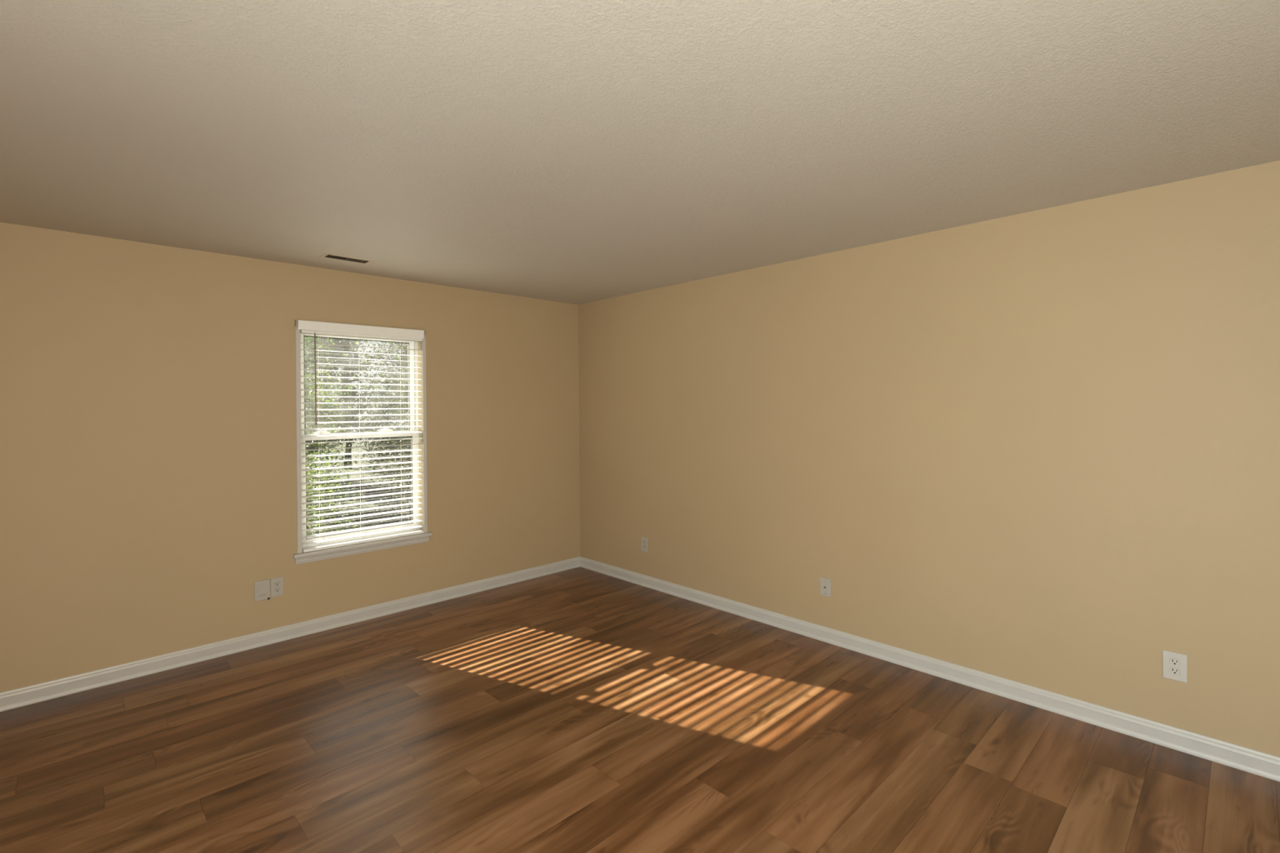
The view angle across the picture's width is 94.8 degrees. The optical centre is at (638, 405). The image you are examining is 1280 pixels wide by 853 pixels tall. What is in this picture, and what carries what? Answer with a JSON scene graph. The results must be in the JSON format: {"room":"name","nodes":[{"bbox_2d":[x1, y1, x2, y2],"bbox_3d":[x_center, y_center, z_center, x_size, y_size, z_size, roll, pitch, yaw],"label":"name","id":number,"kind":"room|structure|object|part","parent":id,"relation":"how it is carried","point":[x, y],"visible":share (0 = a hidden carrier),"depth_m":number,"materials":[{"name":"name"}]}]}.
{"room":"empty room","nodes":[
{"label":"empty room","id":0,"kind":"room"},
{"bbox_2d":[0,222,580,692],"bbox_3d":[-2.190,0.293,4.018,4.400,2.440,0.150,-1,0,-44],"label":"wall","id":1,"kind":"structure","parent":0,"point":[148,482],"depth_m":3.52,"materials":[{"name":"beige paint"}]},
{"bbox_2d":[253,578,270,601],"bbox_3d":[-2.377,1.169,3.716,0.086,0.132,0.014,-1,0,-44],"label":"blank wall plate","id":2,"kind":"object","parent":1,"relation":"attached to","point":[261,588],"visible":1,"depth_m":3.71,"materials":[{"name":"beige plastic"}]},
{"bbox_3d":[-2.374,1.165,3.712,0.052,0.080,0.002,-1,0,-44],"label":"raised panel","id":3,"kind":"part","parent":2,"relation":"part of","materials":[{"name":"beige plastic"}]},
{"bbox_2d":[270,576,284,597],"bbox_3d":[-2.320,1.163,3.776,0.074,0.118,0.008,-1,0,-44],"label":"electrical outlet","id":4,"kind":"object","parent":1,"relation":"attached to","point":[277,584],"visible":1,"depth_m":3.77,"materials":[{"name":"beige plastic"}]},
{"bbox_2d":[274,587,280,592],"bbox_3d":[-2.318,1.183,3.774,0.034,0.028,0.002,-1,0,-44],"label":"receptacle","id":5,"kind":"object","parent":4,"relation":"attached to","point":[276,589],"depth_m":3.77,"materials":[{"name":"beige plastic"}]},
{"bbox_2d":[274,581,280,586],"bbox_3d":[-2.318,1.144,3.774,0.034,0.028,0.002,-1,0,-44],"label":"receptacle","id":6,"kind":"object","parent":4,"relation":"attached to","point":[277,584],"depth_m":3.77,"materials":[{"name":"beige plastic"}]},
{"bbox_2d":[0,556,580,711],"bbox_3d":[-2.122,1.467,3.959,4.400,0.090,0.018,-1,0,-44],"label":"baseboard","id":7,"kind":"structure","parent":1,"relation":"attached to","point":[29,695],"depth_m":3.64,"materials":[{"name":"white paint"}]},
{"bbox_2d":[292,326,432,564],"bbox_3d":[-1.970,0.248,4.201,0.928,1.574,0.194,-1,0,-44],"label":"window","id":8,"kind":"structure","parent":1,"relation":"in","point":[300,557],"depth_m":4.25,"materials":[{"name":"white plastic"}]},
{"bbox_3d":[-2.017,-0.137,4.251,0.788,0.745,0.024,-1,0,-44],"label":"sash","id":9,"kind":"part","parent":8,"relation":"part of","materials":[{"name":"white plastic"}]},
{"bbox_3d":[-1.988,0.573,4.227,0.804,0.761,0.028,-1,0,-44],"label":"sash","id":10,"kind":"part","parent":8,"relation":"part of","materials":[{"name":"white plastic"}]},
{"bbox_2d":[294,319,425,552],"bbox_3d":[-1.934,0.201,4.146,0.859,1.525,0.090,-1,0,-44],"label":"window blind","id":11,"kind":"object","parent":8,"relation":"attached to","point":[313,327],"visible":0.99,"depth_m":4.12,"materials":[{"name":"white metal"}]},
{"bbox_3d":[-2.143,0.232,3.968,0.014,1.440,0.054,-1,0,-44],"label":"ladder cord","id":12,"kind":"part","parent":11,"relation":"part of","materials":[{"name":"white fabric"}]},
{"bbox_3d":[-1.953,0.231,4.152,0.014,1.440,0.054,-1,0,-44],"label":"ladder cord","id":13,"kind":"part","parent":11,"relation":"part of","materials":[{"name":"white fabric"}]},
{"bbox_3d":[-1.930,0.954,4.171,0.814,0.019,0.050,-1,0,-44],"label":"rail","id":14,"kind":"part","parent":11,"relation":"part of","materials":[{"name":"white plastic"}]},
{"bbox_3d":[-1.744,0.229,4.354,0.014,1.440,0.054,-1,0,-44],"label":"ladder cord","id":15,"kind":"part","parent":11,"relation":"part of","materials":[{"name":"white fabric"}]},
{"bbox_3d":[-1.964,0.978,4.202,0.928,0.025,0.194,-1,0,-44],"label":"sill","id":16,"kind":"part","parent":8,"relation":"part of","materials":[{"name":"white paint"}]},
{"bbox_2d":[0,0,1279,304],"bbox_3d":[-0.200,-1.001,1.952,4.400,0.120,5.600,-1,0,-44],"label":"ceiling","id":17,"kind":"structure","parent":0,"point":[576,152],"depth_m":1.95,"materials":[{"name":"white paint"}]},
{"bbox_2d":[319,253,374,265],"bbox_3d":[-1.850,-0.978,3.733,0.287,0.103,0.143,-1,0,-44],"label":"ceiling vent","id":18,"kind":"object","parent":17,"relation":"in","point":[330,256],"visible":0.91,"depth_m":3.74,"materials":[{"name":"beige metal"}]},
{"bbox_2d":[0,566,1279,852],"bbox_3d":[-0.179,1.559,1.955,4.400,0.120,5.600,-1,0,-44],"label":"floor","id":19,"kind":"structure","parent":0,"point":[580,709],"depth_m":2.51,"materials":[{"name":"brown wood"}]},
{"bbox_2d":[577,160,1279,757],"bbox_3d":[1.392,0.264,3.590,0.150,2.440,5.750,-1,0,-44],"label":"wall","id":20,"kind":"structure","parent":0,"point":[1038,448],"depth_m":3.01,"materials":[{"name":"beige paint"}]},
{"bbox_2d":[640,537,648,551],"bbox_3d":[0.045,1.149,4.875,0.008,0.115,0.076,-1,0,-44],"label":"electrical outlet","id":21,"kind":"object","parent":20,"relation":"attached to","point":[644,541],"visible":1,"depth_m":4.87,"materials":[{"name":"beige plastic"}]},
{"bbox_2d":[820,577,831,597],"bbox_3d":[1.172,1.144,3.707,0.015,0.113,0.074,-1,0,-44],"label":"wall plate","id":22,"kind":"object","parent":20,"relation":"attached to","point":[825,584],"visible":1,"depth_m":3.71,"materials":[{"name":"beige plastic"}]},
{"bbox_2d":[579,556,1279,782],"bbox_3d":[1.393,1.439,3.479,0.018,0.090,5.600,-1,0,-44],"label":"baseboard","id":23,"kind":"structure","parent":20,"relation":"attached to","point":[1237,757],"depth_m":3.02,"materials":[{"name":"white paint"}]},
{"bbox_2d":[1162,649,1187,683],"bbox_3d":[2.310,1.124,2.538,0.008,0.119,0.079,-1,0,-44],"label":"electrical outlet","id":24,"kind":"object","parent":20,"relation":"attached to","point":[1175,665],"visible":1,"depth_m":2.54,"materials":[{"name":"white plastic"}]},
{"bbox_2d":[1169,666,1180,675],"bbox_3d":[2.308,1.144,2.537,0.002,0.028,0.034,-1,0,-44],"label":"receptacle","id":25,"kind":"object","parent":24,"relation":"attached to","point":[1173,670],"depth_m":2.53,"materials":[{"name":"white plastic"}]},
{"bbox_2d":[1169,657,1180,666],"bbox_3d":[2.308,1.105,2.536,0.002,0.028,0.034,-1,0,-44],"label":"receptacle","id":26,"kind":"object","parent":24,"relation":"attached to","point":[1173,661],"depth_m":2.53,"materials":[{"name":"white plastic"}]},
{"label":"outside","id":27,"kind":"structure","parent":0,"visible":0},
{"bbox_2d":[306,440,410,534],"bbox_3d":[-4.698,1.974,11.220,30.000,0.200,46.000,-1,0,-44],"label":"lawn","id":28,"kind":"structure","parent":27,"point":[355,450],"depth_m":12.78,"materials":[{"name":"green plant"}]},
{"bbox_2d":[304,337,351,461],"bbox_3d":[-6.692,-0.666,11.101,2.411,5.124,2.410,-1,0,-44],"label":"tree","id":29,"kind":"object","parent":28,"relation":"on","point":[331,340],"visible":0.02,"depth_m":11.29,"materials":[{"name":"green plant"}]},
{"bbox_2d":[304,336,363,497],"bbox_3d":[-5.319,0.157,9.239,1.740,3.454,1.745,-1,0,-44],"label":"shrub","id":30,"kind":"object","parent":28,"relation":"on","point":[309,360],"visible":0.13,"depth_m":9.20,"materials":[{"name":"green plant"}]},
{"bbox_2d":[306,440,361,537],"bbox_3d":[-3.682,1.139,6.501,1.014,1.471,1.022,-1,0,-44],"label":"shrub","id":31,"kind":"object","parent":28,"relation":"on","point":[309,486],"visible":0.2,"depth_m":6.60,"materials":[{"name":"green plant"}]},
{"bbox_2d":[304,352,369,528],"bbox_3d":[-4.401,0.603,7.746,1.412,2.550,1.395,-1,0,-44],"label":"shrub","id":32,"kind":"object","parent":28,"relation":"on","point":[308,420],"visible":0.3,"depth_m":7.75,"materials":[{"name":"green plant"}]},
{"bbox_2d":[304,336,375,479],"bbox_3d":[-7.853,-1.118,14.158,2.758,6.036,2.748,-1,0,-44],"label":"tree","id":33,"kind":"object","parent":28,"relation":"on","point":[335,341],"visible":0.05,"depth_m":14.18,"materials":[{"name":"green plant"}]},
{"bbox_2d":[315,338,404,469],"bbox_3d":[-8.795,-1.491,17.709,3.064,6.791,3.111,-1,0,-44],"label":"tree","id":34,"kind":"object","parent":28,"relation":"on","point":[352,393],"visible":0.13,"depth_m":17.64,"materials":[{"name":"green plant"}]},
{"bbox_2d":[354,349,411,509],"bbox_3d":[-4.049,0.445,10.464,1.729,2.856,1.718,-1,0,-44],"label":"shrub","id":35,"kind":"object","parent":28,"relation":"on","point":[400,393],"visible":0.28,"depth_m":10.32,"materials":[{"name":"green plant"}]},
{"bbox_2d":[355,341,410,491],"bbox_3d":[-4.946,-0.561,12.810,2.450,4.881,2.423,-1,0,-44],"label":"tree","id":36,"kind":"object","parent":28,"relation":"on","point":[404,344],"visible":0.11,"depth_m":12.49,"materials":[{"name":"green plant"}]},
{"bbox_2d":[360,417,411,524],"bbox_3d":[-3.379,0.995,8.731,1.382,1.748,1.361,-1,0,-44],"label":"shrub","id":37,"kind":"object","parent":28,"relation":"on","point":[407,471],"visible":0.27,"depth_m":8.57,"materials":[{"name":"green plant"}]},
{"bbox_2d":[367,342,408,430],"bbox_3d":[-5.901,-1.012,16.073,2.728,5.784,2.710,-1,0,-44],"label":"tree","id":38,"kind":"object","parent":28,"relation":"on","point":[395,346],"visible":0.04,"depth_m":15.74,"materials":[{"name":"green plant"}]},
{"bbox_2d":[385,475,411,523],"bbox_3d":[-2.751,1.366,7.330,0.821,1.004,0.734,-1,0,-44],"label":"bare shrub","id":39,"kind":"object","parent":28,"relation":"on","point":[406,476],"visible":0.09,"depth_m":7.13,"materials":[{"name":"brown plant"}]}
]}

